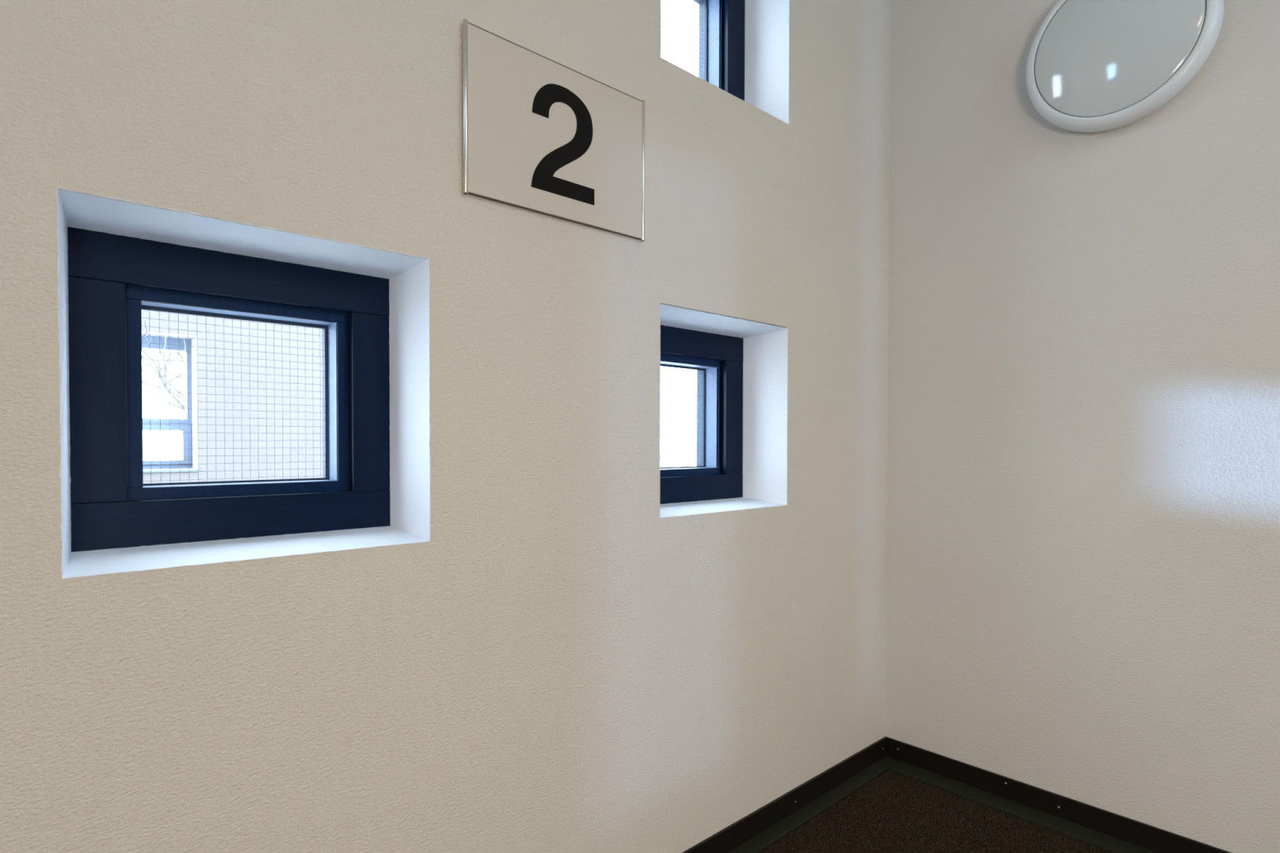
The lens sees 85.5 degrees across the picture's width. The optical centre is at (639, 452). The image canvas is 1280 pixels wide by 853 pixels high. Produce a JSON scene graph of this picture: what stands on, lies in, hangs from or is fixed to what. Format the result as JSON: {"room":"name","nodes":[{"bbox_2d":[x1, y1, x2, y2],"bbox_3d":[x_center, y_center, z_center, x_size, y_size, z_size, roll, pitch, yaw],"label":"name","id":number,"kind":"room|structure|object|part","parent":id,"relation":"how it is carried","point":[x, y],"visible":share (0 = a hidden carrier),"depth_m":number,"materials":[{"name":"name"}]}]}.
{"room":"stairwell landing","nodes":[
{"label":"stairwell landing","id":0,"kind":"room"},
{"bbox_2d":[0,0,890,852],"bbox_3d":[-0.905,-0.400,0.878,4.850,3.200,0.300,-1,1,-42],"label":"wall","id":1,"kind":"structure","parent":0,"point":[564,664],"depth_m":1.23,"materials":[{"name":"paint"}]},
{"bbox_2d":[57,186,430,578],"bbox_3d":[-0.636,-0.089,1.125,0.486,0.484,0.296,-1,1,-42],"label":"window","id":2,"kind":"structure","parent":1,"relation":"in","point":[117,260],"depth_m":1.09,"materials":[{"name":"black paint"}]},
{"bbox_3d":[-0.661,-0.282,1.150,0.453,0.068,0.110,-1,1,-42],"label":"rail","id":3,"kind":"part","parent":2,"relation":"part of","materials":[{"name":"blue paint"}]},
{"bbox_3d":[-0.662,0.102,1.156,0.453,0.067,0.110,-1,1,-42],"label":"rail","id":4,"kind":"part","parent":2,"relation":"part of","materials":[{"name":"blue paint"}]},
{"bbox_3d":[-0.654,-0.089,1.143,0.324,0.318,0.050,-1,1,-42],"label":"frame","id":5,"kind":"part","parent":2,"relation":"part of","materials":[{"name":"blue paint"}]},
{"bbox_2d":[461,18,644,241],"bbox_3d":[-0.151,-0.605,1.351,0.429,0.301,0.015,-1,1,-42],"label":"number sign","id":6,"kind":"object","parent":1,"relation":"attached to","point":[542,135],"visible":1,"depth_m":1.32,"materials":[{"name":"beige plastic"}]},
{"bbox_3d":[-0.304,-0.603,1.207,0.008,0.300,0.008,-1,1,-42],"label":"rod","id":7,"kind":"part","parent":6,"relation":"part of","materials":[{"name":"silver metal"}]},
{"bbox_3d":[0.006,-0.607,1.490,0.008,0.300,0.008,-1,1,-42],"label":"rod","id":8,"kind":"part","parent":6,"relation":"part of","materials":[{"name":"silver metal"}]},
{"bbox_2d":[659,303,787,518],"bbox_3d":[0.122,-0.097,1.818,0.480,0.480,0.296,-1,1,-42],"label":"window","id":9,"kind":"structure","parent":1,"relation":"in","point":[740,366],"depth_m":1.90,"materials":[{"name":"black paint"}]},
{"bbox_3d":[0.094,-0.096,1.827,0.312,0.315,0.050,-1,1,-42],"label":"frame","id":10,"kind":"part","parent":9,"relation":"part of","materials":[{"name":"blue paint"}]},
{"bbox_3d":[0.088,0.093,1.841,0.447,0.067,0.110,-1,1,-42],"label":"rail","id":11,"kind":"part","parent":9,"relation":"part of","materials":[{"name":"blue paint"}]},
{"bbox_3d":[0.089,-0.287,1.835,0.447,0.068,0.110,-1,1,-42],"label":"rail","id":12,"kind":"part","parent":9,"relation":"part of","materials":[{"name":"blue paint"}]},
{"bbox_2d":[660,0,789,124],"bbox_3d":[0.123,-1.122,1.802,0.480,0.485,0.296,-1,1,-42],"label":"window","id":13,"kind":"structure","parent":1,"relation":"in","point":[744,46],"depth_m":1.90,"materials":[{"name":"white paint"}]},
{"bbox_3d":[0.097,-1.122,1.811,0.314,0.318,0.050,-1,1,-42],"label":"frame","id":14,"kind":"part","parent":13,"relation":"part of","materials":[{"name":"blue paint"}]},
{"bbox_2d":[682,736,887,852],"bbox_3d":[-0.896,0.978,0.701,4.600,0.066,0.010,-1,1,-42],"label":"baseboard","id":15,"kind":"structure","parent":1,"relation":"attached to","point":[735,834],"depth_m":1.89,"materials":[{"name":"black"}]},
{"bbox_2d":[728,755,898,852],"bbox_3d":[-0.881,1.008,0.680,4.592,0.010,0.044,-1,1,-42],"label":"trim","id":16,"kind":"structure","parent":1,"relation":"attached to","point":[766,838],"depth_m":1.92,"materials":[{"name":"grey plastic"}]},
{"bbox_2d":[760,772,884,852],"bbox_3d":[0.181,1.058,-0.476,4.600,0.050,3.200,-1,1,-42],"label":"floor","id":17,"kind":"structure","parent":0,"point":[884,772],"depth_m":1.91,"materials":[{"name":"black carpet"}]},
{"bbox_2d":[760,770,1108,852],"bbox_3d":[0.168,1.030,-0.523,4.518,0.011,3.149,-1,1,-42],"label":"carpet","id":18,"kind":"object","parent":17,"relation":"on","point":[894,812],"visible":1,"depth_m":1.83,"materials":[{"name":"brown carpet"}]},
{"bbox_2d":[885,0,1279,852],"bbox_3d":[2.041,-0.399,1.064,0.250,3.200,3.400,-1,1,-42],"label":"wall","id":19,"kind":"structure","parent":0,"point":[1083,527],"depth_m":1.83,"materials":[{"name":"paint"}]},
{"bbox_2d":[888,760,1157,852],"bbox_3d":[1.864,1.007,1.026,0.072,0.010,3.148,-1,1,-42],"label":"trim","id":20,"kind":"structure","parent":19,"relation":"attached to","point":[1099,840],"depth_m":1.90,"materials":[{"name":"grey plastic"}]},
{"bbox_2d":[886,737,1231,852],"bbox_3d":[1.878,0.976,1.069,0.010,0.066,3.192,-1,1,-42],"label":"baseboard","id":21,"kind":"structure","parent":19,"relation":"attached to","point":[1144,835],"depth_m":1.89,"materials":[{"name":"black"}]},
{"bbox_2d":[1026,0,1224,132],"bbox_3d":[1.189,-1.029,1.733,0.093,0.417,0.417,-1,1,-42],"label":"wall lamp","id":22,"kind":"object","parent":19,"relation":"attached to","point":[1092,65],"visible":1,"depth_m":1.71,"materials":[{"name":"white glass"}]},
{"label":"outside","id":23,"kind":"structure","parent":0,"visible":0},
{"bbox_2d":[142,450,696,467],"bbox_3d":[-32.413,0.660,53.424,140.000,0.150,119.650,-1,1,-42],"label":"ground","id":24,"kind":"structure","parent":23,"point":[679,458],"depth_m":66.11,"materials":[{"name":"white"}]},
{"bbox_2d":[142,349,184,444],"bbox_3d":[-5.121,-0.962,8.874,4.308,4.581,4.325,0,1,-15],"label":"bare tree","id":25,"kind":"object","parent":24,"relation":"on","point":[162,378],"visible":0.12,"depth_m":8.69,"materials":[{"name":"grey plant"}]},
{"bbox_2d":[141,309,322,483],"bbox_3d":[-1.855,-0.049,3.924,4.550,3.000,0.300,-1,1,-42],"label":"wall","id":26,"kind":"structure","parent":24,"relation":"on","point":[215,407],"depth_m":3.58,"materials":[{"name":"white tile"}]},
{"bbox_2d":[142,331,199,472],"bbox_3d":[-2.630,-0.238,3.127,1.054,0.666,0.197,-1,1,-42],"label":"window","id":27,"kind":"structure","parent":26,"relation":"in","point":[186,426],"depth_m":3.45,"materials":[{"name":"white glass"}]},
{"bbox_3d":[-2.654,-0.040,3.178,1.004,0.206,0.054,-1,1,-42],"label":"sash","id":28,"kind":"part","parent":27,"relation":"part of","materials":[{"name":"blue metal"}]},
{"bbox_3d":[-2.614,0.090,3.113,1.054,0.010,0.147,-1,1,-42],"label":"sill","id":29,"kind":"part","parent":27,"relation":"part of","materials":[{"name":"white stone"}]}
]}

